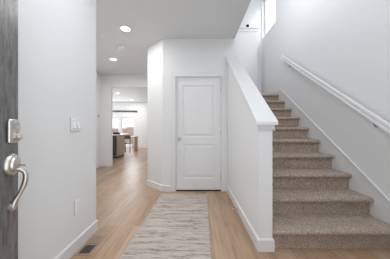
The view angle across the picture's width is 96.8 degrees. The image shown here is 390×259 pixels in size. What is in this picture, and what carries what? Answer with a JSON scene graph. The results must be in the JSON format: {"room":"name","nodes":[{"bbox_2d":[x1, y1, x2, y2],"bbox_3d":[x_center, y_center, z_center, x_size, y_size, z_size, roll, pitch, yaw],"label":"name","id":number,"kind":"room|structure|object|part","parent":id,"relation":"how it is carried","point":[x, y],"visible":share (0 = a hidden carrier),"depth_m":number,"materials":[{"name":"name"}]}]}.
{"room":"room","nodes":[
{"label":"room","id":0,"kind":"room"},
{"bbox_2d":[18,0,95,258],"bbox_3d":[-1.145,-0.258,0.920,0.120,2.725,1.960,0,0,0],"label":"wall","id":1,"kind":"structure","parent":0,"point":[57,38],"depth_m":1.34,"materials":[{"name":"white paint"}]},
{"bbox_2d":[70,117,80,131],"bbox_3d":[-1.075,-0.045,1.566,0.021,0.125,0.129,0,0,0],"label":"light switch","id":2,"kind":"object","parent":1,"relation":"attached to","point":[75,123],"visible":1,"depth_m":1.55,"materials":[{"name":"grey plastic"}]},
{"bbox_2d":[74,197,80,214],"bbox_3d":[-1.078,0.705,1.594,0.014,0.133,0.089,0,0,0],"label":"wall outlet","id":3,"kind":"object","parent":1,"relation":"attached to","point":[77,203],"visible":1,"depth_m":1.58,"materials":[{"name":"grey plastic"}]},
{"bbox_2d":[54,163,110,258],"bbox_3d":[-1.940,1.048,2.555,1.739,0.115,5.230,0,0,0],"label":"baseboard","id":4,"kind":"structure","parent":1,"relation":"attached to","point":[76,244],"depth_m":1.62,"materials":[{"name":"white paint"}]},
{"bbox_2d":[96,73,100,163],"bbox_3d":[-2.870,-0.258,3.535,0.120,2.725,3.270,0,0,0],"label":"wall","id":5,"kind":"structure","parent":0,"point":[98,76],"depth_m":5.04,"materials":[{"name":"white paint"}]},
{"bbox_2d":[101,75,147,165],"bbox_3d":[-4.118,-0.258,5.230,6.364,2.725,0.120,0,0,0],"label":"wall","id":6,"kind":"structure","parent":0,"point":[108,82],"depth_m":5.17,"materials":[{"name":"white paint"}]},
{"bbox_2d":[113,102,147,145],"bbox_3d":[-4.118,-0.258,10.360,6.364,2.725,0.120,0,0,0],"label":"wall","id":7,"kind":"structure","parent":0,"point":[140,117],"depth_m":10.30,"materials":[{"name":"white paint"}]},
{"bbox_2d":[126,146,147,147],"bbox_3d":[-4.030,1.048,10.293,6.140,0.115,0.014,0,0,0],"label":"baseboard","id":8,"kind":"structure","parent":7,"relation":"attached to","point":[126,146],"depth_m":10.29,"materials":[{"name":"white paint"}]},
{"bbox_2d":[148,39,162,184],"bbox_3d":[-0.728,-0.258,3.283,0.479,2.725,0.089,0,0,42],"label":"wall","id":9,"kind":"structure","parent":0,"point":[155,51],"depth_m":3.23,"materials":[{"name":"white paint"}]},
{"bbox_2d":[96,0,250,101],"bbox_3d":[-3.297,-1.770,5.110,8.005,0.300,10.620,0,0,0],"label":"ceiling","id":10,"kind":"structure","parent":0,"point":[149,21],"depth_m":2.72,"materials":[{"name":"white paint"}]},
{"bbox_2d":[120,25,130,31],"bbox_3d":[-1.115,-1.615,2.775,0.176,0.010,0.176,0,0,0],"label":"recessed light","id":11,"kind":"object","parent":10,"relation":"in","point":[125,28],"visible":1,"depth_m":2.76,"materials":[{"name":"white plastic"}]},
{"bbox_2d":[163,39,233,184],"bbox_3d":[0.062,-0.258,3.150,1.285,2.725,0.120,0,0,0],"label":"wall","id":12,"kind":"structure","parent":0,"point":[205,55],"depth_m":3.09,"materials":[{"name":"white paint"}]},
{"bbox_2d":[147,180,170,191],"bbox_3d":[-0.688,1.048,6.678,0.525,0.115,7.204,0,0,0],"label":"baseboard","id":13,"kind":"structure","parent":12,"relation":"attached to","point":[164,188],"depth_m":3.13,"materials":[{"name":"white paint"}]},
{"bbox_2d":[176,77,220,189],"bbox_3d":[0.067,0.071,3.088,0.812,2.018,0.103,0,0,0],"label":"door","id":14,"kind":"structure","parent":12,"relation":"in","point":[198,99],"depth_m":3.10,"materials":[{"name":"white paint"}]},
{"bbox_2d":[171,72,225,191],"bbox_3d":[0.062,0.042,3.082,0.973,2.127,0.016,0,0,0],"label":"trim","id":15,"kind":"structure","parent":12,"relation":"attached to","point":[174,75],"depth_m":3.07,"materials":[{"name":"white paint"}]},
{"bbox_2d":[70,148,389,258],"bbox_3d":[-2.643,1.155,5.110,9.315,0.100,10.620,0,0,0],"label":"floor","id":16,"kind":"structure","parent":0,"point":[124,199],"depth_m":2.10,"materials":[{"name":"brown wood"}]},
{"bbox_2d":[75,235,105,255],"bbox_3d":[-0.990,1.102,1.660,0.132,0.006,0.290,0,0,0],"label":"floor vent","id":17,"kind":"object","parent":16,"relation":"in","point":[94,241],"visible":1,"depth_m":1.64,"materials":[{"name":"beige metal"}]},
{"bbox_2d":[113,134,127,157],"bbox_3d":[-3.550,0.646,7.032,1.260,0.918,1.036,0,0,0],"label":"kitchen island","id":18,"kind":"object","parent":16,"relation":"on","point":[118,139],"visible":0.21,"depth_m":6.67,"materials":[{"name":"brown wood"}]},
{"bbox_3d":[-3.158,0.615,6.541,0.385,0.760,0.018,0,0,0],"label":"door","id":19,"kind":"part","parent":18,"relation":"part of","materials":[{"name":"grey wood"}]},
{"bbox_2d":[125,135,132,143],"bbox_3d":[-3.240,0.685,8.291,0.438,0.841,0.463,0,0,0],"label":"dining chair","id":20,"kind":"object","parent":16,"relation":"on","point":[126,136],"visible":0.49,"depth_m":8.10,"materials":[{"name":"brown wood"}]},
{"bbox_2d":[131,136,138,150],"bbox_3d":[-3.740,0.730,8.970,1.480,0.750,0.460,0,0,0],"label":"dining table","id":21,"kind":"object","parent":16,"relation":"on","point":[135,137],"visible":0.48,"depth_m":8.81,"materials":[{"name":"beige wood"}]},
{"bbox_3d":[-3.060,0.748,8.970,0.060,0.715,0.380,0,0,0],"label":"leg","id":22,"kind":"part","parent":21,"relation":"part of","materials":[{"name":"beige wood"}]},
{"bbox_2d":[120,194,211,258],"bbox_3d":[-0.233,1.101,1.846,0.780,0.009,2.200,0,0,2],"label":"runner rug","id":23,"kind":"object","parent":16,"relation":"on","point":[176,226],"visible":1,"depth_m":1.84,"materials":[{"name":"beige fabric"}]},
{"bbox_2d":[176,190,220,190],"bbox_3d":[0.062,1.093,3.148,0.803,0.024,0.084,0,0,0],"label":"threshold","id":24,"kind":"object","parent":16,"relation":"on","point":[176,190],"visible":0.43,"depth_m":3.11,"materials":[{"name":"brown wood"}]},
{"bbox_2d":[261,94,389,248],"bbox_3d":[1.294,0.155,3.229,1.174,1.900,3.342,0,0,0],"label":"staircase","id":25,"kind":"structure","parent":16,"relation":"on","point":[314,207],"depth_m":1.86,"materials":[{"name":"brown carpet"}]},
{"bbox_2d":[234,32,257,88],"bbox_3d":[1.222,-1.755,4.865,1.035,1.920,0.130,0,0,0],"label":"wall","id":26,"kind":"structure","parent":0,"point":[245,43],"depth_m":4.80,"materials":[{"name":"white paint"}]},
{"bbox_2d":[238,27,258,31],"bbox_3d":[1.230,-2.772,4.853,1.050,0.114,0.155,0,0,0],"label":"trim ledge","id":27,"kind":"object","parent":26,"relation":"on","point":[241,29],"visible":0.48,"depth_m":4.79,"materials":[{"name":"white paint"}]},
{"bbox_2d":[228,66,271,237],"bbox_3d":[0.643,-0.086,2.333,0.124,2.382,1.515,0,0,0],"label":"wall","id":28,"kind":"structure","parent":0,"point":[249,149],"depth_m":1.88,"materials":[{"name":"white paint"}]},
{"bbox_2d":[226,185,274,251],"bbox_3d":[0.635,1.048,2.325,0.152,0.115,1.531,0,0,-1],"label":"baseboard","id":29,"kind":"structure","parent":28,"relation":"attached to","point":[261,244],"depth_m":1.68,"materials":[{"name":"white paint"}]},
{"bbox_2d":[226,56,277,130],"bbox_3d":[0.647,-0.648,2.315,0.195,1.321,1.550,0,0,0],"label":"cap","id":30,"kind":"object","parent":28,"relation":"on","point":[262,116],"visible":1,"depth_m":1.89,"materials":[{"name":"white paint"}]},
{"bbox_2d":[240,0,260,93],"bbox_3d":[1.300,-1.620,4.990,1.190,5.450,0.120,0,0,0],"label":"wall","id":31,"kind":"structure","parent":0,"point":[252,17],"depth_m":4.93,"materials":[{"name":"white paint"}]},
{"bbox_2d":[261,0,389,198],"bbox_3d":[1.955,-1.620,2.425,0.120,5.450,5.250,0,0,0],"label":"wall","id":32,"kind":"structure","parent":0,"point":[345,44],"depth_m":2.27,"materials":[{"name":"white paint"}]},
{"bbox_2d":[265,0,268,34],"bbox_3d":[1.995,-3.095,4.483,0.030,1.100,0.834,0,0,0],"label":"window","id":33,"kind":"structure","parent":32,"relation":"in","point":[266,1],"depth_m":4.85,"materials":[{"name":"white paint"}]},
{"bbox_2d":[271,89,389,223],"bbox_3d":[1.883,0.111,3.245,0.023,1.989,3.370,0,0,0],"label":"baseboard","id":34,"kind":"structure","parent":32,"relation":"attached to","point":[359,182],"depth_m":2.16,"materials":[{"name":"white paint"}]},
{"bbox_2d":[280,55,389,134],"bbox_3d":[1.838,-0.600,2.396,0.114,1.889,2.490,0,0,0],"label":"handrail","id":35,"kind":"object","parent":32,"relation":"attached to","point":[377,121],"visible":1,"depth_m":2.05,"materials":[{"name":"white paint"}]},
{"bbox_3d":[0.345,-1.620,-0.130,3.100,5.450,0.140,0,0,0],"label":"wall","id":36,"kind":"structure","parent":0,"visible":0},
{"bbox_2d":[0,0,28,258],"bbox_3d":[-0.606,-0.116,0.361,0.105,2.418,0.921,0,0,-24],"label":"door","id":37,"kind":"structure","parent":36,"relation":"in","point":[10,162],"depth_m":0.71,"materials":[{"name":"grey wood"}]},
{"bbox_3d":[-0.760,0.147,0.729,0.026,0.094,0.094,0,0,-24],"label":"handle","id":38,"kind":"part","parent":37,"relation":"part of","materials":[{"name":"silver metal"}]},
{"label":"outside","id":39,"kind":"structure","parent":0,"visible":0},
{"bbox_3d":[0.000,1.305,27.715,60.000,0.100,34.570,0,0,0],"label":"ground","id":40,"kind":"structure","parent":39,"visible":0},
{"bbox_2d":[113,128,125,141],"bbox_3d":[-7.975,0.570,16.360,3.050,1.370,0.120,0,0,0],"label":"fence","id":41,"kind":"object","parent":40,"relation":"on","point":[115,130],"visible":0.11,"depth_m":16.30,"materials":[{"name":"beige wood"}]},
{"bbox_2d":[126,127,133,142],"bbox_3d":[-5.175,0.515,16.060,2.350,1.480,0.120,0,0,0],"label":"fence","id":42,"kind":"object","parent":40,"relation":"on","point":[129,130],"visible":0.2,"depth_m":16.00,"materials":[{"name":"beige wood"}]}
]}

